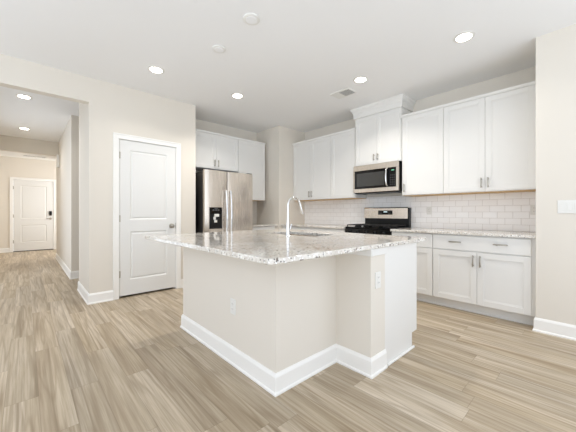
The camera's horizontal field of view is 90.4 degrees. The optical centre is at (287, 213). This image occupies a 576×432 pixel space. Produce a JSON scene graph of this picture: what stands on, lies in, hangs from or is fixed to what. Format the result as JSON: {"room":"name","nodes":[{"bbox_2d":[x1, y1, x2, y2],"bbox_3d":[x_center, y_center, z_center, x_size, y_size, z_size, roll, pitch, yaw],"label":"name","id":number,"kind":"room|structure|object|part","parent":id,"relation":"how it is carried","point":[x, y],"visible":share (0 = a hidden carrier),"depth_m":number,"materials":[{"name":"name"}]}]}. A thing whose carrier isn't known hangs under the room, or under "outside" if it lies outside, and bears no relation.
{"room":"kitchen","nodes":[
{"label":"kitchen","id":0,"kind":"room"},
{"bbox_2d":[0,156,55,247],"bbox_3d":[-7.357,-0.280,9.008,2.860,2.820,0.120,0,0,-43],"label":"wall","id":1,"kind":"structure","parent":0,"point":[9,166],"depth_m":8.28,"materials":[{"name":"beige paint"}]},
{"bbox_2d":[0,248,9,252],"bbox_3d":[-7.309,1.065,8.956,2.620,0.130,0.022,0,0,-43],"label":"baseboard","id":2,"kind":"structure","parent":1,"relation":"attached to","point":[2,250],"depth_m":8.20,"materials":[{"name":"white paint"}]},
{"bbox_2d":[13,180,52,250],"bbox_3d":[-7.671,0.063,8.634,0.910,2.090,0.096,0,0,-43],"label":"door","id":3,"kind":"structure","parent":1,"relation":"in","point":[32,200],"depth_m":8.62,"materials":[{"name":"white paint"}]},
{"bbox_2d":[10,177,55,251],"bbox_3d":[-7.703,0.036,8.674,1.051,2.187,0.141,0,0,-43],"label":"trim","id":4,"kind":"structure","parent":1,"relation":"attached to","point":[11,178],"depth_m":8.57,"materials":[{"name":"white paint"}]},
{"bbox_2d":[13,249,52,251],"bbox_3d":[-7.704,1.121,8.675,0.907,0.018,0.120,0,0,-43],"label":"trim","id":5,"kind":"structure","parent":1,"relation":"attached to","point":[41,249],"depth_m":8.61,"materials":[{"name":"grey metal"}]},
{"bbox_2d":[0,135,57,155],"bbox_3d":[-5.958,-1.530,6.449,1.210,0.320,0.120,0,0,-43],"label":"wall","id":6,"kind":"structure","parent":0,"point":[7,143],"depth_m":6.46,"materials":[{"name":"beige paint"}]},
{"bbox_2d":[0,151,55,160],"bbox_3d":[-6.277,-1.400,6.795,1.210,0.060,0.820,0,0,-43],"label":"trim","id":7,"kind":"structure","parent":6,"relation":"attached to","point":[2,153],"depth_m":6.78,"materials":[{"name":"white paint"}]},
{"bbox_2d":[56,103,87,291],"bbox_3d":[-4.165,-0.280,5.483,0.120,2.820,4.891,0,0,-43],"label":"wall","id":8,"kind":"structure","parent":0,"point":[63,172],"depth_m":5.11,"materials":[{"name":"beige paint"}]},
{"bbox_2d":[56,154,58,167],"bbox_3d":[-5.340,-1.210,6.637,0.045,0.280,0.200,0,0,-43],"label":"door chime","id":9,"kind":"object","parent":8,"relation":"attached to","point":[57,156],"visible":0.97,"depth_m":6.57,"materials":[{"name":"white plastic"}]},
{"bbox_2d":[55,253,78,278],"bbox_3d":[-3.843,1.065,6.955,2.632,0.130,3.204,0,0,-43],"label":"baseboard","id":10,"kind":"structure","parent":8,"relation":"attached to","point":[71,274],"depth_m":5.23,"materials":[{"name":"white paint"}]},
{"bbox_2d":[70,115,78,270],"bbox_3d":[-2.806,-0.280,5.845,2.610,2.820,0.120,0,0,-43],"label":"wall","id":11,"kind":"structure","parent":0,"point":[74,120],"depth_m":4.96,"materials":[{"name":"beige paint"}]},
{"bbox_2d":[0,54,195,293],"bbox_3d":[-2.918,-0.280,3.225,3.875,2.820,0.120,0,0,-43],"label":"wall","id":12,"kind":"structure","parent":0,"point":[112,108],"depth_m":3.68,"materials":[{"name":"beige paint"}]},
{"bbox_2d":[77,279,182,304],"bbox_3d":[-1.828,1.065,4.766,2.632,0.130,0.955,0,0,-43],"label":"baseboard","id":13,"kind":"structure","parent":12,"relation":"attached to","point":[93,298],"depth_m":3.65,"materials":[{"name":"white paint"}]},
{"bbox_2d":[113,132,180,299],"bbox_3d":[-1.988,0.038,4.066,0.889,2.184,0.141,0,0,-43],"label":"trim","id":14,"kind":"structure","parent":12,"relation":"attached to","point":[116,136],"depth_m":3.76,"materials":[{"name":"white paint"}]},
{"bbox_2d":[119,139,175,295],"bbox_3d":[-1.947,0.060,4.017,0.750,2.079,0.105,0,0,-43],"label":"door","id":15,"kind":"structure","parent":12,"relation":"in","point":[147,172],"depth_m":4.00,"materials":[{"name":"white paint"}]},
{"bbox_2d":[196,119,256,223],"bbox_3d":[-1.342,-0.280,5.484,1.745,2.820,0.120,0,0,-43],"label":"wall","id":16,"kind":"structure","parent":0,"point":[200,124],"depth_m":5.60,"materials":[{"name":"beige paint"}]},
{"bbox_2d":[196,129,238,172],"bbox_3d":[-1.365,-1.083,5.109,0.912,0.635,0.396,0,0,-43],"label":"upper cabinet","id":17,"kind":"object","parent":16,"relation":"attached to","point":[214,151],"visible":0.86,"depth_m":4.99,"materials":[{"name":"white paint"}]},
{"bbox_3d":[-1.423,-1.069,4.845,0.447,0.591,0.020,0,0,-43],"label":"door","id":18,"kind":"part","parent":17,"relation":"part of","materials":[{"name":"white paint"}]},
{"bbox_3d":[-1.255,-1.383,4.989,0.912,0.034,0.036,0,0,-43],"label":"molding","id":19,"kind":"part","parent":17,"relation":"part of","materials":[{"name":"white paint"}]},
{"bbox_3d":[-1.092,-1.069,5.150,0.447,0.591,0.020,0,0,-43],"label":"door","id":20,"kind":"part","parent":17,"relation":"part of","materials":[{"name":"white paint"}]},
{"bbox_2d":[236,138,265,200],"bbox_3d":[-0.799,-0.826,5.630,0.625,1.149,0.396,0,0,-43],"label":"upper cabinet","id":21,"kind":"object","parent":16,"relation":"attached to","point":[251,154],"visible":0.44,"depth_m":5.56,"materials":[{"name":"white paint"}]},
{"bbox_3d":[-0.688,-1.383,5.511,0.625,0.034,0.036,0,0,-43],"label":"molding","id":22,"kind":"part","parent":21,"relation":"part of","materials":[{"name":"white paint"}]},
{"bbox_2d":[257,126,304,228],"bbox_3d":[-0.149,-0.280,6.097,0.840,2.820,0.833,0,0,-43],"label":"pier","id":23,"kind":"object","parent":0,"point":[279,140],"visible":0.36,"depth_m":5.67,"materials":[{"name":"beige paint"}]},
{"bbox_2d":[0,249,575,431],"bbox_3d":[-2.580,1.170,4.795,6.500,0.080,12.950,0,0,-43],"label":"floor","id":24,"kind":"structure","parent":0,"point":[127,363],"depth_m":1.97,"materials":[{"name":"brown wood"}]},
{"bbox_2d":[196,168,252,232],"bbox_3d":[-1.182,0.217,4.964,0.901,1.825,0.846,0,0,-43],"label":"refrigerator","id":25,"kind":"object","parent":24,"relation":"on","point":[224,200],"visible":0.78,"depth_m":4.62,"materials":[{"name":"grey metal"}]},
{"bbox_3d":[-1.159,0.193,4.558,0.386,1.745,0.075,0,0,-43],"label":"freezer door","id":26,"kind":"part","parent":25,"relation":"part of","materials":[{"name":"silver metal"}]},
{"bbox_3d":[-0.994,0.040,4.615,0.024,0.823,0.078,0,0,-43],"label":"handle","id":27,"kind":"part","parent":25,"relation":"part of","materials":[{"name":"silver metal"}]},
{"bbox_3d":[-0.932,0.040,4.673,0.024,0.823,0.078,0,0,-43],"label":"handle","id":28,"kind":"part","parent":25,"relation":"part of","materials":[{"name":"silver metal"}]},
{"bbox_3d":[-0.822,0.193,4.867,0.501,1.745,0.075,0,0,-43],"label":"door","id":29,"kind":"part","parent":25,"relation":"part of","materials":[{"name":"silver metal"}]},
{"bbox_2d":[253,226,274,229],"bbox_3d":[-0.667,0.688,5.575,0.622,0.884,0.656,0,0,-43],"label":"base cabinet","id":30,"kind":"object","parent":24,"relation":"on","point":[263,227],"visible":0.03,"depth_m":5.38,"materials":[{"name":"white paint"}]},
{"bbox_2d":[253,224,276,226],"bbox_3d":[-0.671,0.231,5.574,0.633,0.030,0.654,0,0,-43],"label":"countertop","id":31,"kind":"structure","parent":30,"relation":"on","point":[254,225],"depth_m":5.47,"materials":[{"name":"white stone"}]},
{"bbox_2d":[180,242,416,396],"bbox_3d":[0.030,0.688,2.649,1.366,0.884,1.767,0,0,-43],"label":"kitchen island","id":32,"kind":"object","parent":24,"relation":"on","point":[292,321],"visible":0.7,"depth_m":2.08,"materials":[{"name":"beige paint"}]},
{"bbox_2d":[230,298,235,314],"bbox_3d":[-0.414,0.700,2.147,0.009,0.116,0.072,0,0,-43],"label":"outlet","id":33,"kind":"object","parent":32,"relation":"attached to","point":[232,301],"visible":1,"depth_m":2.14,"materials":[{"name":"white plastic"}]},
{"bbox_3d":[-0.171,1.065,2.465,0.822,0.130,1.767,0,0,-43],"label":"baseboard","id":34,"kind":"part","parent":32,"relation":"part of","materials":[{"name":"white paint"}]},
{"bbox_2d":[144,229,425,264],"bbox_3d":[-0.075,0.231,2.670,1.812,0.030,1.950,0,0,-43],"label":"island countertop","id":35,"kind":"structure","parent":32,"relation":"on","point":[269,246],"depth_m":2.09,"materials":[{"name":"white stone"}]},
{"bbox_2d":[285,196,303,235],"bbox_3d":[0.073,0.024,2.815,0.238,0.382,0.070,0,0,-43],"label":"kitchen faucet","id":36,"kind":"object","parent":35,"relation":"on","point":[288,227],"visible":1,"depth_m":2.75,"materials":[{"name":"silver metal"}]},
{"bbox_3d":[0.059,-0.053,2.814,0.183,0.227,0.020,0,0,-43],"label":"spout","id":37,"kind":"part","parent":36,"relation":"part of","materials":[{"name":"silver metal"}]},
{"bbox_3d":[0.544,0.272,2.145,0.210,0.052,0.313,0,0,-43],"label":"corner molding","id":38,"kind":"part","parent":32,"relation":"part of","materials":[{"name":"white paint"}]},
{"bbox_2d":[375,271,380,288],"bbox_3d":[0.641,0.475,2.034,0.072,0.116,0.009,0,0,-43],"label":"outlet","id":39,"kind":"object","parent":32,"relation":"attached to","point":[377,274],"visible":1,"depth_m":2.03,"materials":[{"name":"white plastic"}]},
{"bbox_3d":[0.900,1.122,2.267,0.445,0.016,0.017,0,0,-43],"label":"shoe molding","id":40,"kind":"part","parent":32,"relation":"part of","materials":[{"name":"white paint"}]},
{"bbox_3d":[0.907,0.688,2.298,0.543,0.884,0.018,0,0,-43],"label":"panel","id":41,"kind":"part","parent":32,"relation":"part of","materials":[{"name":"white paint"}]},
{"bbox_2d":[283,226,344,231],"bbox_3d":[0.605,0.688,5.219,0.676,0.884,1.475,0,0,-43],"label":"base cabinet","id":42,"kind":"object","parent":24,"relation":"on","point":[284,227],"visible":0.06,"depth_m":4.88,"materials":[{"name":"white paint"}]},
{"bbox_3d":[0.139,0.342,5.289,0.020,0.167,0.700,0,0,-43],"label":"drawer","id":43,"kind":"part","parent":42,"relation":"part of","materials":[{"name":"white paint"}]},
{"bbox_2d":[281,224,354,228],"bbox_3d":[0.606,0.231,5.218,0.661,0.030,1.481,0,0,-43],"label":"countertop","id":44,"kind":"structure","parent":42,"relation":"on","point":[293,225],"depth_m":5.05,"materials":[{"name":"white stone"}]},
{"bbox_3d":[0.631,0.342,4.755,0.020,0.167,0.746,0,0,-43],"label":"drawer","id":45,"kind":"part","parent":42,"relation":"part of","materials":[{"name":"white paint"}]},
{"bbox_2d":[345,207,410,234],"bbox_3d":[1.353,0.504,4.377,0.695,1.192,0.760,0,0,-43],"label":"gas range","id":46,"kind":"object","parent":24,"relation":"on","point":[380,221],"visible":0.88,"depth_m":4.40,"materials":[{"name":"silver metal"}]},
{"bbox_3d":[1.155,0.280,4.194,0.030,0.100,0.760,0,0,-43],"label":"control panel","id":47,"kind":"part","parent":46,"relation":"part of","materials":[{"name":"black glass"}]},
{"bbox_2d":[345,226,408,229],"bbox_3d":[1.355,0.217,4.378,0.551,0.025,0.760,0,0,-43],"label":"cooktop","id":48,"kind":"object","parent":46,"relation":"in","point":[347,227],"depth_m":4.22,"materials":[{"name":"black metal"}]},
{"bbox_3d":[1.545,-0.011,4.548,0.004,0.067,0.243,0,0,-43],"label":"display panel","id":49,"kind":"part","parent":46,"relation":"part of","materials":[{"name":"black glass"}]},
{"bbox_2d":[392,231,435,303],"bbox_3d":[1.814,0.688,3.906,0.676,0.884,0.535,0,0,-43],"label":"base cabinet","id":50,"kind":"object","parent":24,"relation":"on","point":[424,248],"visible":0.22,"depth_m":3.58,"materials":[{"name":"white paint"}]},
{"bbox_3d":[1.597,0.342,3.706,0.020,0.167,0.527,0,0,-43],"label":"drawer","id":51,"kind":"part","parent":50,"relation":"part of","materials":[{"name":"white paint"}]},
{"bbox_3d":[1.597,0.724,3.706,0.020,0.577,0.527,0,0,-43],"label":"door","id":52,"kind":"part","parent":50,"relation":"part of","materials":[{"name":"white paint"}]},
{"bbox_2d":[433,234,535,325],"bbox_3d":[2.323,0.688,3.353,0.676,0.884,0.963,0,0,-43],"label":"base cabinet","id":53,"kind":"object","parent":24,"relation":"on","point":[492,276],"visible":0.98,"depth_m":3.10,"materials":[{"name":"white paint"}]},
{"bbox_3d":[1.937,0.724,3.336,0.020,0.577,0.458,0,0,-43],"label":"door","id":54,"kind":"part","parent":53,"relation":"part of","materials":[{"name":"white paint"}]},
{"bbox_2d":[390,228,535,238],"bbox_3d":[2.139,0.231,3.553,0.661,0.030,1.506,0,0,-43],"label":"countertop","id":55,"kind":"structure","parent":53,"relation":"on","point":[516,234],"depth_m":3.36,"materials":[{"name":"white stone"}]},
{"bbox_3d":[2.094,0.342,3.166,0.020,0.167,0.920,0,0,-43],"label":"drawer","id":56,"kind":"part","parent":53,"relation":"part of","materials":[{"name":"white paint"}]},
{"bbox_3d":[2.250,0.724,2.997,0.020,0.577,0.458,0,0,-43],"label":"door","id":57,"kind":"part","parent":53,"relation":"part of","materials":[{"name":"white paint"}]},
{"bbox_2d":[0,0,575,141],"bbox_3d":[-2.561,-1.730,4.405,7.000,0.119,13.550,0,0,-43],"label":"ceiling","id":58,"kind":"structure","parent":0,"point":[286,67],"depth_m":2.95,"materials":[{"name":"white paint"}]},
{"bbox_2d":[15,94,32,98],"bbox_3d":[-3.820,-1.685,4.138,0.184,0.009,0.184,0,0,-43],"label":"recessed light","id":59,"kind":"object","parent":58,"relation":"in","point":[17,95],"visible":1,"depth_m":4.12,"materials":[{"name":"white plastic"}]},
{"bbox_2d":[147,66,164,73],"bbox_3d":[-1.553,-1.685,3.365,0.184,0.009,0.184,0,0,-43],"label":"recessed light","id":60,"kind":"object","parent":58,"relation":"in","point":[155,69],"visible":1,"depth_m":3.35,"materials":[{"name":"white plastic"}]},
{"bbox_2d":[231,93,243,97],"bbox_3d":[-0.725,-1.685,4.106,0.184,0.009,0.184,0,0,-43],"label":"recessed light","id":61,"kind":"object","parent":58,"relation":"in","point":[234,95],"visible":1,"depth_m":4.08,"materials":[{"name":"white plastic"}]},
{"bbox_2d":[330,87,356,98],"bbox_3d":[0.778,-1.681,4.019,0.220,0.016,0.310,0,0,-43],"label":"ceiling vent","id":62,"kind":"object","parent":58,"relation":"in","point":[347,91],"visible":1,"depth_m":4.00,"materials":[{"name":"white plastic"}]},
{"bbox_2d":[353,76,367,82],"bbox_3d":[0.916,-1.685,3.613,0.184,0.009,0.184,0,0,-43],"label":"recessed light","id":63,"kind":"object","parent":58,"relation":"in","point":[360,79],"visible":1,"depth_m":3.59,"materials":[{"name":"white plastic"}]},
{"bbox_2d":[453,31,474,42],"bbox_3d":[1.686,-1.685,2.741,0.184,0.009,0.184,0,0,-43],"label":"recessed light","id":64,"kind":"object","parent":58,"relation":"in","point":[465,36],"visible":1,"depth_m":2.73,"materials":[{"name":"white plastic"}]},
{"bbox_2d":[305,66,535,231],"bbox_3d":[1.671,-0.280,4.652,0.120,2.820,3.760,0,0,-43],"label":"wall","id":65,"kind":"structure","parent":0,"point":[526,75],"depth_m":3.88,"materials":[{"name":"beige paint"}]},
{"bbox_2d":[293,134,338,200],"bbox_3d":[0.543,-0.826,5.508,0.376,1.149,0.964,0,0,-43],"label":"upper cabinet","id":66,"kind":"object","parent":65,"relation":"attached to","point":[311,157],"visible":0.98,"depth_m":5.37,"materials":[{"name":"white paint"}]},
{"bbox_3d":[0.275,-0.814,5.584,0.020,1.101,0.474,0,0,-43],"label":"door","id":67,"kind":"part","parent":66,"relation":"part of","materials":[{"name":"white paint"}]},
{"bbox_3d":[0.430,-1.383,5.404,0.036,0.034,0.964,0,0,-43],"label":"molding","id":68,"kind":"part","parent":66,"relation":"part of","materials":[{"name":"white paint"}]},
{"bbox_3d":[0.599,-0.814,5.232,0.020,1.101,0.476,0,0,-43],"label":"door","id":69,"kind":"part","parent":66,"relation":"part of","materials":[{"name":"white paint"}]},
{"bbox_2d":[330,127,366,199],"bbox_3d":[1.049,-0.826,4.971,0.359,1.149,0.508,0,0,-43],"label":"upper cabinet","id":70,"kind":"object","parent":65,"relation":"attached to","point":[342,142],"visible":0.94,"depth_m":4.86,"materials":[{"name":"white paint"}]},
{"bbox_3d":[0.930,-1.383,4.861,0.036,0.034,0.508,0,0,-43],"label":"molding","id":71,"kind":"part","parent":70,"relation":"part of","materials":[{"name":"white paint"}]},
{"bbox_3d":[0.933,-0.814,4.870,0.020,1.101,0.495,0,0,-43],"label":"door","id":72,"kind":"part","parent":70,"relation":"part of","materials":[{"name":"white paint"}]},
{"bbox_2d":[350,93,415,165],"bbox_3d":[1.469,-1.222,4.484,0.401,0.934,0.889,0,0,-43],"label":"upper cabinet","id":73,"kind":"object","parent":65,"relation":"attached to","point":[378,125],"visible":0.91,"depth_m":4.32,"materials":[{"name":"white paint"}]},
{"bbox_3d":[1.228,-1.135,4.519,0.020,0.749,0.371,0,0,-43],"label":"door","id":74,"kind":"part","parent":73,"relation":"part of","materials":[{"name":"white paint"}]},
{"bbox_2d":[353,161,401,194],"bbox_3d":[1.439,-0.531,4.460,0.460,0.441,0.753,0,0,-43],"label":"microwave","id":75,"kind":"object","parent":73,"relation":"attached to","point":[386,177],"visible":0.97,"depth_m":4.30,"materials":[{"name":"silver metal"}]},
{"bbox_3d":[1.282,-0.526,4.397,0.026,0.281,0.590,0,0,-43],"label":"glass door","id":76,"kind":"part","parent":75,"relation":"part of","materials":[{"name":"black glass"}]},
{"bbox_3d":[1.436,-0.532,4.174,0.068,0.285,0.025,0,0,-43],"label":"handle","id":77,"kind":"part","parent":75,"relation":"part of","materials":[{"name":"silver metal"}]},
{"bbox_3d":[1.521,-0.526,4.138,0.026,0.281,0.108,0,0,-43],"label":"control panel","id":78,"kind":"part","parent":75,"relation":"part of","materials":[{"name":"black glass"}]},
{"bbox_3d":[1.468,-1.609,4.483,0.400,0.161,0.889,0,0,-43],"label":"cornice","id":79,"kind":"part","parent":73,"relation":"part of","materials":[{"name":"white paint"}]},
{"bbox_3d":[1.482,-1.135,4.244,0.020,0.749,0.371,0,0,-43],"label":"door","id":80,"kind":"part","parent":73,"relation":"part of","materials":[{"name":"white paint"}]},
{"bbox_2d":[305,191,535,231],"bbox_3d":[1.623,-0.027,4.608,0.008,0.486,3.757,0,0,-43],"label":"tile backsplash","id":81,"kind":"structure","parent":65,"relation":"attached to","point":[510,211],"depth_m":3.95,"materials":[{"name":"white tile"}]},
{"bbox_2d":[427,206,431,214],"bbox_3d":[2.044,-0.040,4.139,0.009,0.116,0.072,0,0,-43],"label":"outlet","id":82,"kind":"object","parent":81,"relation":"attached to","point":[429,209],"visible":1,"depth_m":4.13,"materials":[{"name":"white plastic"}]},
{"bbox_2d":[530,205,535,214],"bbox_3d":[2.830,-0.040,3.285,0.009,0.116,0.072,0,0,-43],"label":"outlet","id":83,"kind":"object","parent":81,"relation":"attached to","point":[532,207],"visible":0.68,"depth_m":3.29,"materials":[{"name":"white plastic"}]},
{"bbox_2d":[401,105,448,196],"bbox_3d":[1.929,-0.826,4.002,0.376,1.149,0.555,0,0,-43],"label":"upper cabinet","id":84,"kind":"object","parent":65,"relation":"attached to","point":[422,130],"visible":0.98,"depth_m":3.88,"materials":[{"name":"white paint"}]},
{"bbox_3d":[1.816,-1.383,3.898,0.036,0.034,0.555,0,0,-43],"label":"molding","id":85,"kind":"part","parent":84,"relation":"part of","materials":[{"name":"white paint"}]},
{"bbox_2d":[443,80,535,194],"bbox_3d":[2.439,-0.826,3.449,0.376,1.149,0.946,0,0,-43],"label":"upper cabinet","id":86,"kind":"object","parent":65,"relation":"attached to","point":[489,139],"visible":0.98,"depth_m":3.31,"materials":[{"name":"white paint"}]},
{"bbox_3d":[2.166,-0.814,3.531,0.020,1.101,0.452,0,0,-43],"label":"door","id":87,"kind":"part","parent":86,"relation":"part of","materials":[{"name":"white paint"}]},
{"bbox_3d":[2.326,-1.383,3.345,0.036,0.034,0.946,0,0,-43],"label":"molding","id":88,"kind":"part","parent":86,"relation":"part of","materials":[{"name":"white paint"}]},
{"bbox_3d":[2.474,-0.814,3.196,0.020,1.101,0.452,0,0,-43],"label":"door","id":89,"kind":"part","parent":86,"relation":"part of","materials":[{"name":"white paint"}]},
{"bbox_2d":[536,24,575,324],"bbox_3d":[3.230,-0.280,2.438,0.825,2.820,1.610,0,0,-43],"label":"wall","id":90,"kind":"structure","parent":0,"point":[555,50],"depth_m":2.65,"materials":[{"name":"beige paint"}]},
{"bbox_2d":[532,316,575,340],"bbox_3d":[2.932,1.065,2.178,0.079,0.130,1.632,0,0,-43],"label":"baseboard","id":91,"kind":"structure","parent":90,"relation":"attached to","point":[563,330],"depth_m":2.64,"materials":[{"name":"white paint"}]},
{"bbox_2d":[557,200,575,212],"bbox_3d":[2.537,-0.060,2.574,0.010,0.120,0.165,0,0,-43],"label":"light switch","id":92,"kind":"object","parent":90,"relation":"attached to","point":[563,206],"visible":1,"depth_m":2.59,"materials":[{"name":"white plastic"}]},
{"bbox_2d":[560,203,564,209],"bbox_3d":[2.503,-0.060,2.606,0.004,0.066,0.033,0,0,-43],"label":"rocker switch","id":93,"kind":"object","parent":92,"relation":"attached to","point":[562,205],"depth_m":2.61,"materials":[{"name":"white plastic"}]},
{"bbox_2d":[567,203,571,209],"bbox_3d":[2.534,-0.060,2.572,0.004,0.066,0.033,0,0,-43],"label":"rocker switch","id":94,"kind":"object","parent":92,"relation":"attached to","point":[569,205],"depth_m":2.57,"materials":[{"name":"white plastic"}]}
]}

